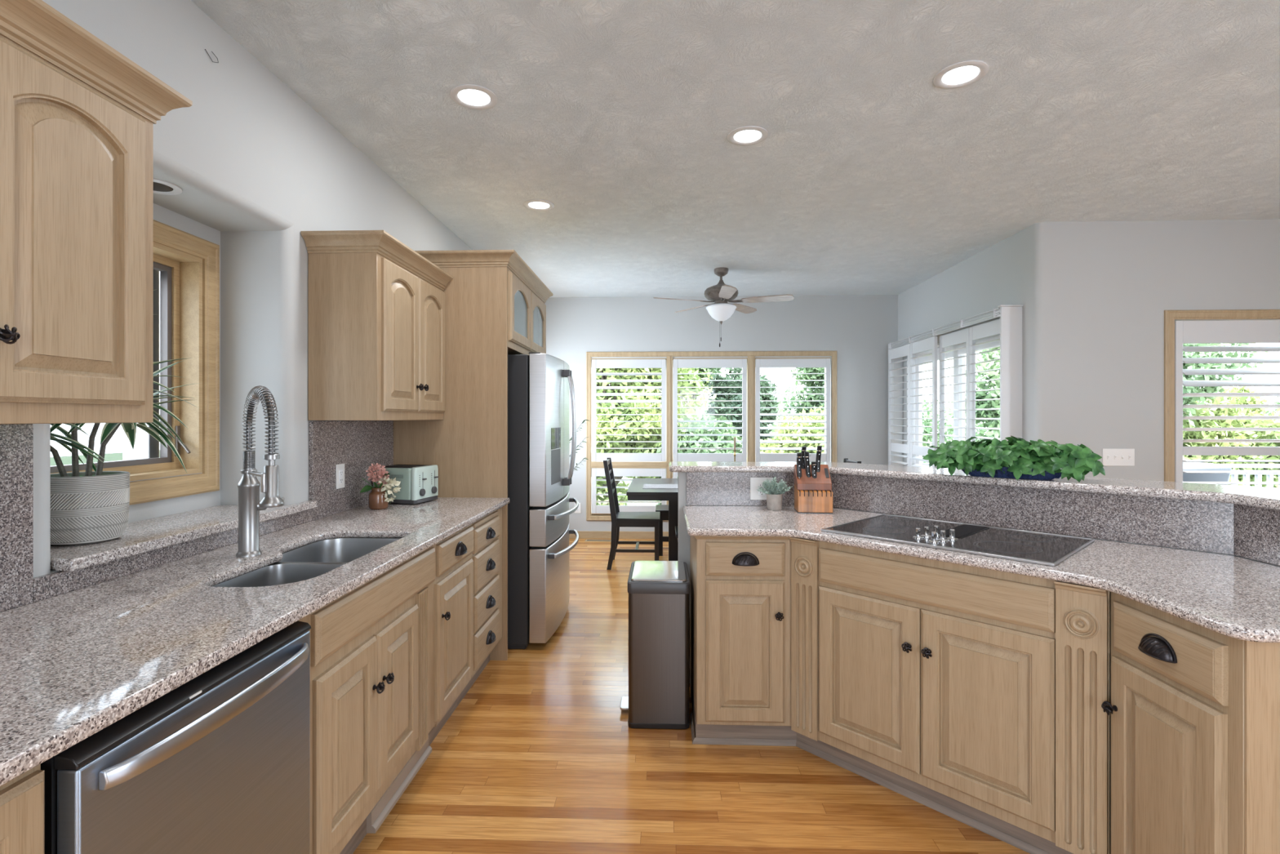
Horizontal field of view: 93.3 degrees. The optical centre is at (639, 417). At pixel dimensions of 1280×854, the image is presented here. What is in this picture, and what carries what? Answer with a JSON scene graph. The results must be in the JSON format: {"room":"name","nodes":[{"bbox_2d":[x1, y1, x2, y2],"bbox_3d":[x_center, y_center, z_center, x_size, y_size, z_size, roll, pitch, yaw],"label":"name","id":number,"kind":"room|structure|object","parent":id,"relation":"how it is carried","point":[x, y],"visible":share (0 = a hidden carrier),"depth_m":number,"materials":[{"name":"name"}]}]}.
{"room":"kitchen","nodes":[
{"label":"kitchen","id":0,"kind":"room"},
{"bbox_2d":[128,193,255,523],"bbox_3d":[-1.760,-0.231,2.041,0.290,1.250,1.113,0,0,2],"label":"wall","id":1,"kind":"structure","parent":0,"point":[236,241],"depth_m":2.51,"materials":[{"name":"grey paint"}]},
{"bbox_2d":[50,219,219,505],"bbox_3d":[-1.876,-0.206,2.048,0.258,1.012,0.903,0,0,2],"label":"window","id":2,"kind":"structure","parent":1,"relation":"in","point":[188,264],"depth_m":2.38,"materials":[{"name":"brown wood"}]},
{"bbox_2d":[153,177,182,195],"bbox_3d":[-1.626,-0.773,2.017,0.156,0.006,0.156,0,0,2],"label":"recessed light","id":3,"kind":"object","parent":1,"relation":"in","point":[160,187],"visible":0.45,"depth_m":2.04,"materials":[{"name":"white paint"}]},
{"bbox_2d":[0,0,471,577],"bbox_3d":[-1.553,0.001,1.834,0.140,2.743,10.150,0,0,2],"label":"wall","id":4,"kind":"structure","parent":0,"point":[248,150],"depth_m":2.41,"materials":[{"name":"grey paint"}]},
{"bbox_2d":[0,0,192,423],"bbox_3d":[-1.333,-0.393,0.916,0.361,0.810,1.232,0,0,2],"label":"upper cabinet","id":5,"kind":"object","parent":4,"relation":"attached to","point":[78,116],"visible":1,"depth_m":1.25,"materials":[{"name":"brown wood"}]},
{"bbox_2d":[50,500,317,571],"bbox_3d":[-1.595,0.378,2.096,0.335,0.031,1.100,0,0,2],"label":"sill","id":6,"kind":"structure","parent":4,"relation":"attached to","point":[138,537],"depth_m":1.92,"materials":[{"name":"grey stone"}]},
{"bbox_2d":[50,288,199,545],"bbox_3d":[-1.611,-0.018,1.749,0.460,0.759,0.664,0,0,2],"label":"potted plant","id":7,"kind":"object","parent":6,"relation":"on","point":[90,506],"visible":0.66,"depth_m":1.74,"materials":[{"name":"grey plant"}]},
{"bbox_2d":[0,420,393,612],"bbox_3d":[-1.498,0.232,1.148,0.019,0.434,4.583,0,0,2],"label":"backsplash","id":8,"kind":"structure","parent":4,"relation":"attached to","point":[355,444],"depth_m":1.79,"materials":[{"name":"stone"}]},
{"bbox_2d":[335,463,344,488],"bbox_3d":[-1.420,0.277,2.865,0.008,0.115,0.072,0,0,2],"label":"wall outlet","id":9,"kind":"object","parent":8,"relation":"attached to","point":[340,468],"visible":1,"depth_m":2.85,"materials":[{"name":"white plastic"}]},
{"bbox_2d":[338,468,342,483],"bbox_3d":[-1.417,0.277,2.865,0.003,0.068,0.034,0,0,2],"label":"receptacle","id":10,"kind":"object","parent":9,"relation":"attached to","point":[340,470],"depth_m":2.86,"materials":[{"name":"white plastic"}]},
{"bbox_2d":[204,48,218,62],"bbox_3d":[-1.469,-1.240,2.070,0.011,0.038,0.048,0,0,19],"label":"wall hook","id":11,"kind":"object","parent":4,"relation":"attached to","point":[205,49],"visible":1,"depth_m":2.08,"materials":[{"name":"grey plastic"}]},
{"bbox_2d":[300,230,453,420],"bbox_3d":[-1.255,-0.393,3.003,0.361,0.810,0.852,0,0,2],"label":"upper cabinet","id":12,"kind":"object","parent":4,"relation":"attached to","point":[376,305],"visible":1,"depth_m":2.64,"materials":[{"name":"brown wood"}]},
{"bbox_2d":[352,537,1030,853],"bbox_3d":[1.710,1.422,1.712,7.590,0.100,10.430,0,0,2],"label":"floor","id":13,"kind":"structure","parent":0,"point":[540,754],"depth_m":2.27,"materials":[{"name":"brown wood"}]},
{"bbox_2d":[0,764,44,853],"bbox_3d":[-1.186,0.926,0.519,0.640,0.891,0.748,0,0,2],"label":"base cabinet","id":14,"kind":"object","parent":13,"relation":"on","point":[22,798],"visible":0.81,"depth_m":0.84,"materials":[{"name":"brown wood"}]},
{"bbox_2d":[40,620,311,853],"bbox_3d":[-1.099,0.929,1.200,0.673,0.885,0.600,0,0,2],"label":"dishwasher","id":15,"kind":"object","parent":13,"relation":"on","point":[219,762],"visible":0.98,"depth_m":1.13,"materials":[{"name":"silver metal"}]},
{"bbox_2d":[40,755,57,853],"bbox_3d":[-1.146,0.879,1.202,0.580,0.785,0.600,0,0,2],"label":"tub","id":16,"kind":"object","parent":15,"relation":"in","point":[50,766],"depth_m":0.89,"materials":[{"name":"black plastic"}]},
{"bbox_2d":[298,543,435,853],"bbox_3d":[-1.116,0.926,1.970,0.672,0.891,0.914,0,0,2],"label":"base cabinet","id":17,"kind":"object","parent":13,"relation":"on","point":[372,646],"visible":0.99,"depth_m":1.84,"materials":[{"name":"brown wood"}]},
{"bbox_2d":[428,524,473,745],"bbox_3d":[-1.091,0.926,2.641,0.672,0.891,0.467,0,0,2],"label":"base cabinet","id":18,"kind":"object","parent":13,"relation":"on","point":[454,584],"visible":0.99,"depth_m":2.58,"materials":[{"name":"brown wood"}]},
{"bbox_2d":[393,249,553,660],"bbox_3d":[-1.039,0.219,3.974,0.721,2.306,1.203,0,0,2],"label":"tall cabinet","id":19,"kind":"object","parent":13,"relation":"on","point":[495,308],"visible":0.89,"depth_m":3.42,"materials":[{"name":"brown wood"}]},
{"bbox_2d":[457,506,502,706],"bbox_3d":[-1.073,0.926,3.148,0.670,0.891,0.548,0,0,2],"label":"base cabinet","id":20,"kind":"object","parent":13,"relation":"on","point":[486,555],"visible":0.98,"depth_m":3.05,"materials":[{"name":"brown wood"}]},
{"bbox_2d":[0,497,509,786],"bbox_3d":[-1.163,0.465,1.136,0.691,0.030,4.583,0,0,2],"label":"countertop","id":21,"kind":"structure","parent":20,"relation":"on","point":[75,664],"depth_m":1.32,"materials":[{"name":"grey stone"}]},
{"bbox_2d":[235,385,284,557],"bbox_3d":[-1.185,0.174,1.925,0.296,0.552,0.119,0,0,42],"label":"kitchen faucet","id":22,"kind":"object","parent":21,"relation":"on","point":[250,504],"visible":1,"depth_m":1.95,"materials":[{"name":"silver metal"}]},
{"bbox_2d":[213,537,400,586],"bbox_3d":[-1.088,0.588,2.011,0.396,0.214,0.831,0,0,2],"label":"sink","id":23,"kind":"object","parent":21,"relation":"in","point":[314,559],"visible":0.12,"depth_m":2.17,"materials":[{"name":"grey metal"}]},
{"bbox_2d":[213,563,345,586],"bbox_3d":[-1.063,0.578,1.795,0.329,0.194,0.403,0,0,2],"label":"basin","id":24,"kind":"object","parent":23,"relation":"in","point":[276,574],"depth_m":1.98,"materials":[{"name":"silver metal"}]},
{"bbox_2d":[272,537,400,564],"bbox_3d":[-1.078,0.588,2.214,0.392,0.214,0.424,0,0,2],"label":"basin","id":25,"kind":"object","parent":23,"relation":"in","point":[337,550],"depth_m":2.40,"materials":[{"name":"silver metal"}]},
{"bbox_2d":[360,462,401,510],"bbox_3d":[-1.273,0.336,2.984,0.187,0.229,0.127,0,0,2],"label":"flower vase","id":26,"kind":"object","parent":21,"relation":"on","point":[378,498],"visible":1,"depth_m":2.96,"materials":[{"name":"brown ceramic"}]},
{"bbox_2d":[373,464,438,504],"bbox_3d":[-1.253,0.354,3.244,0.280,0.192,0.220,0,0,13],"label":"toaster","id":27,"kind":"object","parent":21,"relation":"on","point":[419,483],"visible":0.7,"depth_m":3.14,"materials":[{"name":"green metal"}]},
{"bbox_2d":[507,352,578,648],"bbox_3d":[-0.879,0.493,4.018,0.923,1.758,0.905,0,0,2],"label":"refrigerator","id":28,"kind":"object","parent":13,"relation":"on","point":[540,475],"visible":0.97,"depth_m":3.56,"materials":[{"name":"grey metal"}]},
{"bbox_2d":[568,419,588,471],"bbox_3d":[-0.833,0.611,5.683,0.734,1.522,0.638,0,0,2],"label":"olive","id":29,"kind":"object","parent":13,"relation":"on","point":[584,420],"visible":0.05,"depth_m":5.65,"materials":[{"name":"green plant"}]},
{"bbox_2d":[585,539,611,542],"bbox_3d":[-0.458,1.369,6.742,0.300,0.005,0.100,0,0,2],"label":"floor vent","id":30,"kind":"object","parent":13,"relation":"in","point":[610,540],"visible":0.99,"depth_m":6.71,"materials":[{"name":"brown wood"}]},
{"bbox_2d":[603,457,660,569],"bbox_3d":[-0.070,0.879,5.652,0.513,0.985,0.434,0,0,2],"label":"dining chair","id":31,"kind":"object","parent":13,"relation":"on","point":[633,519],"visible":0.97,"depth_m":5.46,"materials":[{"name":"black paint"}]},
{"bbox_2d":[626,478,678,560],"bbox_3d":[0.805,0.990,5.474,1.790,0.765,1.140,0,0,2],"label":"dining table","id":32,"kind":"object","parent":13,"relation":"on","point":[635,491],"visible":0.17,"depth_m":5.45,"materials":[{"name":"black paint"}]},
{"bbox_2d":[642,484,678,488],"bbox_3d":[0.229,0.605,5.316,0.400,0.004,0.338,0,0,2],"label":"placemat","id":33,"kind":"object","parent":32,"relation":"on","point":[645,486],"visible":0.75,"depth_m":5.32,"materials":[{"name":"grey fabric"}]},
{"bbox_2d":[733,436,736,462],"bbox_3d":[0.874,0.392,5.571,0.090,0.430,0.090,0,0,2],"label":"candlestick","id":34,"kind":"object","parent":32,"relation":"on","point":[735,450],"visible":0.62,"depth_m":5.56,"materials":[{"name":"gold metal"}]},
{"bbox_2d":[733,436,735,449],"bbox_3d":[0.874,0.239,5.571,0.019,0.125,0.019,0,0,2],"label":"candle","id":35,"kind":"object","parent":34,"relation":"on","point":[734,437],"depth_m":5.56,"materials":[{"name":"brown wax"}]},
{"bbox_2d":[620,560,689,728],"bbox_3d":[0.069,1.044,2.859,0.319,0.655,0.398,0,0,2],"label":"trash can","id":36,"kind":"object","parent":13,"relation":"on","point":[659,591],"visible":1,"depth_m":2.66,"materials":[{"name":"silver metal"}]},
{"bbox_2d":[655,504,668,555],"bbox_3d":[0.821,1.145,6.156,1.320,0.455,0.395,0,0,2],"label":"dining chair","id":37,"kind":"object","parent":13,"relation":"on","point":[663,508],"visible":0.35,"depth_m":6.00,"materials":[{"name":"black paint"}]},
{"bbox_2d":[675,525,678,542],"bbox_3d":[0.862,1.145,4.921,1.145,0.455,0.380,0,0,2],"label":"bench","id":38,"kind":"object","parent":13,"relation":"on","point":[676,526],"visible":0.1,"depth_m":4.92,"materials":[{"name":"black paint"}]},
{"bbox_2d":[689,535,796,746],"bbox_3d":[0.448,0.926,2.749,0.440,0.891,0.652,0,0,2],"label":"base cabinet","id":39,"kind":"object","parent":13,"relation":"on","point":[740,586],"visible":0.98,"depth_m":2.46,"materials":[{"name":"brown wood"}]},
{"bbox_2d":[843,457,861,463],"bbox_3d":[1.716,0.879,5.570,0.513,0.985,0.434,0,0,2],"label":"dining chair","id":40,"kind":"object","parent":13,"relation":"on","point":[845,460],"visible":0.12,"depth_m":5.62,"materials":[{"name":"black paint"}]},
{"bbox_2d":[789,537,1111,853],"bbox_3d":[1.168,0.926,2.287,0.652,0.891,1.064,0,0,-43],"label":"base cabinet","id":41,"kind":"object","parent":13,"relation":"on","point":[974,695],"visible":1,"depth_m":1.99,"materials":[{"name":"brown wood"}]},
{"bbox_2d":[682,505,1279,642],"bbox_3d":[1.093,0.465,2.205,0.954,0.030,2.498,0,0,-43],"label":"countertop","id":42,"kind":"structure","parent":41,"relation":"on","point":[1231,596],"depth_m":1.82,"materials":[{"name":"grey stone"}]},
{"bbox_2d":[756,476,792,510],"bbox_3d":[0.657,0.370,2.971,0.185,0.160,0.155,0,0,2],"label":"potted plant","id":43,"kind":"object","parent":42,"relation":"on","point":[774,491],"visible":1,"depth_m":2.94,"materials":[{"name":"green plant"}]},
{"bbox_2d":[793,464,832,513],"bbox_3d":[0.832,0.339,2.909,0.160,0.222,0.143,0,0,6],"label":"knife block","id":44,"kind":"object","parent":42,"relation":"on","point":[811,495],"visible":1,"depth_m":2.85,"materials":[{"name":"brown wood"}]},
{"bbox_2d":[796,452,801,478],"bbox_3d":[0.763,0.237,2.893,0.025,0.141,0.033,0,0,6],"label":"kitchen knife","id":45,"kind":"object","parent":44,"relation":"in","point":[798,454],"visible":1,"depth_m":2.90,"materials":[{"name":"black plastic"}]},
{"bbox_2d":[801,446,806,469],"bbox_3d":[0.796,0.207,2.940,0.025,0.136,0.032,0,0,6],"label":"kitchen knife","id":46,"kind":"object","parent":44,"relation":"in","point":[803,448],"visible":0.72,"depth_m":2.94,"materials":[{"name":"black plastic"}]},
{"bbox_2d":[803,451,810,477],"bbox_3d":[0.804,0.238,2.901,0.046,0.154,0.035,0,0,-42],"label":"kitchen knife","id":47,"kind":"object","parent":44,"relation":"in","point":[806,455],"visible":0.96,"depth_m":2.90,"materials":[{"name":"black plastic"}]},
{"bbox_2d":[811,461,817,478],"bbox_3d":[0.834,0.263,2.893,0.028,0.106,0.028,0,0,6],"label":"kitchen knife","id":48,"kind":"object","parent":44,"relation":"in","point":[814,474],"visible":0.99,"depth_m":2.89,"materials":[{"name":"black plastic"}]},
{"bbox_2d":[815,445,822,471],"bbox_3d":[0.864,0.215,2.916,0.026,0.161,0.036,0,0,-18],"label":"kitchen knife","id":49,"kind":"object","parent":44,"relation":"in","point":[819,451],"visible":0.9,"depth_m":2.92,"materials":[{"name":"black plastic"}]},
{"bbox_2d":[821,513,1094,566],"bbox_3d":[1.188,0.428,2.301,0.554,0.042,0.784,0,0,-43],"label":"cooktop","id":50,"kind":"object","parent":42,"relation":"in","point":[1027,546],"visible":1,"depth_m":2.22,"materials":[{"name":"black glass"}]},
{"bbox_2d":[938,524,989,537],"bbox_3d":[1.261,0.442,2.365,0.305,0.005,0.097,0,0,-43],"label":"vent grille","id":51,"kind":"object","parent":50,"relation":"attached to","point":[962,531],"depth_m":2.36,"materials":[{"name":"black metal"}]},
{"bbox_2d":[1101,591,1279,853],"bbox_3d":[1.671,0.926,1.512,0.802,0.891,0.429,0,0,2],"label":"base cabinet","id":52,"kind":"object","parent":13,"relation":"on","point":[1194,708],"visible":1,"depth_m":1.44,"materials":[{"name":"brown wood"}]},
{"bbox_2d":[544,294,897,531],"bbox_3d":[0.796,0.001,6.895,4.456,2.743,0.140,0,0,2],"label":"wall","id":53,"kind":"structure","parent":0,"point":[860,329],"depth_m":6.81,"materials":[{"name":"grey paint"}]},
{"bbox_2d":[574,502,581,512],"bbox_3d":[-0.709,1.027,6.877,0.072,0.115,0.008,0,0,2],"label":"wall outlet","id":54,"kind":"object","parent":53,"relation":"attached to","point":[579,509],"visible":0.67,"depth_m":6.88,"materials":[{"name":"white plastic"}]},
{"bbox_2d":[568,530,668,538],"bbox_3d":[0.793,1.329,6.818,4.172,0.085,0.013,0,0,2],"label":"baseboard","id":55,"kind":"structure","parent":53,"relation":"attached to","point":[582,534],"depth_m":6.85,"materials":[{"name":"brown wood"}]},
{"bbox_2d":[586,351,836,520],"bbox_3d":[0.800,0.209,6.883,2.818,1.915,0.154,0,0,2],"label":"window","id":56,"kind":"structure","parent":53,"relation":"in","point":[751,355],"depth_m":6.83,"materials":[{"name":"brown wood"}]},
{"bbox_2d":[591,359,666,461],"bbox_3d":[-0.131,-0.083,6.856,0.845,1.158,0.066,0,0,2],"label":"window shutter","id":57,"kind":"object","parent":56,"relation":"attached to","point":[596,363],"visible":1,"depth_m":6.84,"materials":[{"name":"white paint"}]},
{"bbox_2d":[591,468,666,513],"bbox_3d":[-0.131,0.831,6.856,0.845,0.511,0.062,0,0,2],"label":"window shutter","id":58,"kind":"object","parent":56,"relation":"attached to","point":[661,473],"visible":0.71,"depth_m":6.84,"materials":[{"name":"white paint"}]},
{"bbox_2d":[672,471,678,478],"bbox_3d":[0.785,0.831,6.821,0.832,0.511,0.065,0,0,2],"label":"window shutter","id":59,"kind":"object","parent":56,"relation":"attached to","point":[675,473],"visible":0.05,"depth_m":6.82,"materials":[{"name":"white paint"}]},
{"bbox_2d":[672,359,746,462],"bbox_3d":[0.785,-0.083,6.821,0.832,1.158,0.066,0,0,2],"label":"window shutter","id":60,"kind":"object","parent":56,"relation":"attached to","point":[677,363],"visible":0.94,"depth_m":6.80,"materials":[{"name":"white paint"}]},
{"bbox_2d":[755,358,830,462],"bbox_3d":[1.713,-0.083,6.787,0.836,1.158,0.066,0,0,2],"label":"window shutter","id":61,"kind":"object","parent":56,"relation":"attached to","point":[759,362],"visible":1,"depth_m":6.78,"materials":[{"name":"white paint"}]},
{"bbox_2d":[190,0,1279,297],"bbox_3d":[1.940,-1.431,1.704,7.130,0.120,10.430,0,0,2],"label":"ceiling","id":62,"kind":"structure","parent":0,"point":[868,175],"depth_m":2.81,"materials":[{"name":"white paint"}]},
{"bbox_2d":[449,84,497,109],"bbox_3d":[-0.709,-1.367,2.583,0.196,0.008,0.196,0,0,2],"label":"recessed light","id":63,"kind":"object","parent":62,"relation":"in","point":[468,95],"visible":1,"depth_m":2.57,"materials":[{"name":"white paint"}]},
{"bbox_2d":[523,199,554,210],"bbox_3d":[-0.650,-1.367,3.892,0.196,0.008,0.196,0,0,2],"label":"recessed light","id":64,"kind":"object","parent":62,"relation":"in","point":[534,204],"visible":1,"depth_m":3.88,"materials":[{"name":"white paint"}]},
{"bbox_2d":[653,266,794,346],"bbox_3d":[0.750,-1.010,5.524,1.252,0.723,1.206,0,0,2],"label":"ceiling fan","id":65,"kind":"object","parent":62,"relation":"hanging from","point":[721,293],"visible":1,"depth_m":5.49,"materials":[{"name":"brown metal"}]},
{"bbox_2d":[727,125,768,145],"bbox_3d":[0.523,-1.367,2.938,0.196,0.008,0.196,0,0,2],"label":"recessed light","id":66,"kind":"object","parent":62,"relation":"in","point":[748,135],"visible":1,"depth_m":2.93,"materials":[{"name":"white paint"}]},
{"bbox_2d":[933,60,988,88],"bbox_3d":[1.281,-1.367,2.416,0.196,0.008,0.196,0,0,2],"label":"recessed light","id":67,"kind":"object","parent":62,"relation":"in","point":[963,73],"visible":1,"depth_m":2.41,"materials":[{"name":"white paint"}]},
{"bbox_2d":[897,228,1025,466],"bbox_3d":[2.906,0.001,5.558,0.140,2.743,2.375,0,0,2],"label":"wall","id":68,"kind":"structure","parent":0,"point":[993,277],"depth_m":5.19,"materials":[{"name":"grey paint"}]},
{"bbox_2d":[888,343,910,466],"bbox_3d":[2.726,0.299,6.330,0.074,2.085,0.555,0,0,2],"label":"shutter","id":69,"kind":"object","parent":68,"relation":"attached to","point":[904,350],"visible":0.59,"depth_m":6.35,"materials":[{"name":"white paint"}]},
{"bbox_2d":[909,336,937,467],"bbox_3d":[2.706,0.299,5.775,0.074,2.085,0.545,0,0,2],"label":"shutter","id":70,"kind":"object","parent":68,"relation":"attached to","point":[929,344],"visible":0.56,"depth_m":5.75,"materials":[{"name":"white paint"}]},
{"bbox_2d":[906,333,999,469],"bbox_3d":[2.905,0.331,5.525,0.140,2.082,1.950,0,0,2],"label":"door","id":71,"kind":"structure","parent":68,"relation":"in","point":[961,370],"depth_m":5.49,"materials":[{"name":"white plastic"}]},
{"bbox_2d":[938,327,968,468],"bbox_3d":[2.734,0.299,5.249,0.074,2.085,0.535,0,0,2],"label":"shutter","id":72,"kind":"object","parent":68,"relation":"attached to","point":[961,336],"visible":0.34,"depth_m":5.26,"materials":[{"name":"white paint"}]},
{"bbox_2d":[888,304,1023,466],"bbox_3d":[2.752,0.275,5.516,0.163,2.194,2.230,0,0,2],"label":"surround","id":73,"kind":"object","parent":68,"relation":"attached to","point":[1011,315],"visible":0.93,"depth_m":4.42,"materials":[{"name":"white paint"}]},
{"bbox_2d":[968,318,999,441],"bbox_3d":[2.714,0.299,4.707,0.074,2.085,0.539,0,0,2],"label":"shutter","id":74,"kind":"object","parent":68,"relation":"attached to","point":[991,328],"visible":0.32,"depth_m":4.86,"materials":[{"name":"white paint"}]},
{"bbox_2d":[678,471,1279,683],"bbox_3d":[1.303,0.825,2.433,0.643,1.094,2.704,0,0,-44],"label":"wall","id":75,"kind":"structure","parent":0,"point":[683,536],"depth_m":3.12,"materials":[{"name":"grey paint"}]},
{"bbox_2d":[668,461,1279,510],"bbox_3d":[1.342,0.261,2.458,0.865,0.032,2.950,0,0,-44],"label":"bar","id":76,"kind":"object","parent":75,"relation":"on","point":[1255,496],"visible":0.84,"depth_m":2.35,"materials":[{"name":"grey stone"}]},
{"bbox_2d":[922,435,1106,482],"bbox_3d":[1.522,0.160,2.484,0.630,0.174,0.245,0,0,38],"label":"planter","id":77,"kind":"object","parent":76,"relation":"on","point":[1016,458],"visible":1,"depth_m":2.41,"materials":[{"name":"green plant"}]},
{"bbox_2d":[961,466,1061,479],"bbox_3d":[1.519,0.221,2.480,0.387,0.046,0.124,0,0,38],"label":"planter","id":78,"kind":"object","parent":77,"relation":"on","point":[1006,471],"depth_m":2.41,"materials":[{"name":"blue ceramic"}]},
{"bbox_2d":[686,471,1279,565],"bbox_3d":[1.264,0.363,2.374,0.504,0.172,2.490,0,0,-43],"label":"backsplash","id":79,"kind":"structure","parent":75,"relation":"attached to","point":[1251,532],"depth_m":2.35,"materials":[{"name":"stone"}]},
{"bbox_2d":[750,477,773,499],"bbox_3d":[0.621,0.362,3.085,0.115,0.115,0.008,0,0,2],"label":"wall outlet","id":80,"kind":"object","parent":79,"relation":"attached to","point":[755,482],"visible":0.71,"depth_m":3.08,"materials":[{"name":"white plastic"}]},
{"bbox_2d":[758,481,764,495],"bbox_3d":[0.621,0.362,3.083,0.034,0.068,0.003,0,0,2],"label":"receptacle","id":81,"kind":"object","parent":80,"relation":"attached to","point":[760,483],"depth_m":3.08,"materials":[{"name":"white plastic"}]},
{"bbox_2d":[1025,218,1279,480],"bbox_3d":[4.195,0.001,4.251,2.814,2.743,0.140,0,0,2],"label":"wall","id":82,"kind":"structure","parent":0,"point":[1098,294],"depth_m":4.21,"materials":[{"name":"grey paint"}]},
{"bbox_2d":[1102,448,1134,466],"bbox_3d":[3.321,0.277,4.204,0.215,0.114,0.019,0,0,2],"label":"switch plate","id":83,"kind":"object","parent":82,"relation":"attached to","point":[1110,457],"visible":0.94,"depth_m":4.20,"materials":[{"name":"white plastic"}]},
{"bbox_2d":[1164,309,1279,481],"bbox_3d":[4.536,0.196,4.228,1.781,1.883,0.155,0,0,2],"label":"window","id":84,"kind":"structure","parent":82,"relation":"attached to","point":[1170,316],"depth_m":4.19,"materials":[{"name":"brown wood"}]},
{"bbox_2d":[1174,320,1279,484],"bbox_3d":[4.410,0.196,4.171,1.398,1.733,0.085,0,0,2],"label":"window shutter","id":85,"kind":"object","parent":84,"relation":"attached to","point":[1254,331],"visible":0.62,"depth_m":4.17,"materials":[{"name":"white paint"}]},
{"label":"outside","id":86,"kind":"structure","parent":0,"visible":0},
{"bbox_3d":[5.254,1.512,6.701,14.000,0.080,4.815,0,0,2],"label":"floor","id":87,"kind":"structure","parent":86,"visible":0},
{"bbox_2d":[922,458,1279,488],"bbox_3d":[7.673,0.982,7.168,9.000,0.980,0.100,0,0,2],"label":"deck railing","id":88,"kind":"object","parent":87,"relation":"on","point":[1234,477],"visible":0.03,"depth_m":7.17,"materials":[{"name":"grey wood"}]},
{"bbox_2d":[1182,461,1231,484],"bbox_3d":[4.663,0.937,5.571,1.003,1.070,0.655,0,0,5],"label":"covered grill","id":89,"kind":"object","parent":87,"relation":"on","point":[1200,466],"visible":0.12,"depth_m":5.26,"materials":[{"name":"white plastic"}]},
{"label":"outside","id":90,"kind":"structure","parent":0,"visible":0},
{"bbox_2d":[50,435,999,505],"bbox_3d":[4.319,2.622,48.618,85.000,0.100,82.510,0,0,2],"label":"ground","id":91,"kind":"structure","parent":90,"point":[108,456],"depth_m":36.73,"materials":[{"name":"green plant"}]},
{"bbox_2d":[595,368,716,505],"bbox_3d":[-0.699,-0.495,13.692,4.592,6.150,3.656,0,0,2],"label":"outdoor view","id":92,"kind":"object","parent":91,"relation":"on","point":[680,377],"visible":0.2,"depth_m":12.78,"materials":[{"name":"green plant"}]},
{"bbox_2d":[652,410,742,504],"bbox_3d":[1.427,1.256,13.210,2.445,2.832,1.981,0,0,-17],"label":"bush","id":93,"kind":"object","parent":91,"relation":"on","point":[700,431],"visible":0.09,"depth_m":12.67,"materials":[{"name":"green plant"}]},
{"bbox_2d":[679,368,721,423],"bbox_3d":[1.347,-0.480,16.577,2.296,6.116,2.236,0,0,14],"label":"tree","id":94,"kind":"object","parent":91,"relation":"on","point":[710,370],"visible":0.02,"depth_m":16.13,"materials":[{"name":"green plant"}]},
{"bbox_2d":[690,368,779,445],"bbox_3d":[2.268,0.539,14.381,2.049,4.087,2.037,0,0,-21],"label":"tree","id":95,"kind":"object","parent":91,"relation":"on","point":[733,376],"visible":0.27,"depth_m":14.14,"materials":[{"name":"green plant"}]},
{"bbox_2d":[760,405,824,453],"bbox_3d":[3.536,1.172,12.529,2.750,2.835,2.129,0,0,-9],"label":"bush","id":96,"kind":"object","parent":91,"relation":"on","point":[803,417],"visible":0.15,"depth_m":12.06,"materials":[{"name":"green plant"}]},
{"bbox_2d":[782,367,824,417],"bbox_3d":[5.357,-0.140,16.671,2.554,5.440,2.730,0,0,37],"label":"tree","id":97,"kind":"object","parent":91,"relation":"on","point":[806,370],"visible":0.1,"depth_m":16.64,"materials":[{"name":"green plant"}]},
{"bbox_2d":[598,391,1270,462],"bbox_3d":[16.918,1.316,33.414,63.181,5.947,6.794,0,0,2],"label":"treeline","id":98,"kind":"object","parent":91,"relation":"on","point":[926,430],"visible":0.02,"depth_m":32.69,"materials":[{"name":"green plant"}]},
{"bbox_2d":[964,346,999,443],"bbox_3d":[8.024,-0.140,11.684,3.606,5.440,3.262,0,0,2],"label":"tree","id":99,"kind":"object","parent":91,"relation":"on","point":[992,365],"visible":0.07,"depth_m":11.47,"materials":[{"name":"green plant"}]},
{"bbox_2d":[1182,342,1268,426],"bbox_3d":[9.777,-0.352,11.257,2.432,5.861,2.572,0,0,-29],"label":"tree","id":100,"kind":"object","parent":91,"relation":"on","point":[1186,400],"visible":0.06,"depth_m":10.62,"materials":[{"name":"green plant"}]},
{"bbox_2d":[1182,386,1279,488],"bbox_3d":[11.765,0.990,12.451,4.493,3.433,2.801,0,0,9],"label":"outdoor view","id":101,"kind":"object","parent":91,"relation":"on","point":[1218,400],"visible":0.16,"depth_m":11.67,"materials":[{"name":"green plant"}]},
{"bbox_2d":[1253,396,1279,436],"bbox_3d":[15.240,0.768,13.222,3.586,3.636,2.818,0,0,-18],"label":"bush","id":102,"kind":"object","parent":91,"relation":"on","point":[1274,402],"visible":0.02,"depth_m":13.68,"materials":[{"name":"green plant"}]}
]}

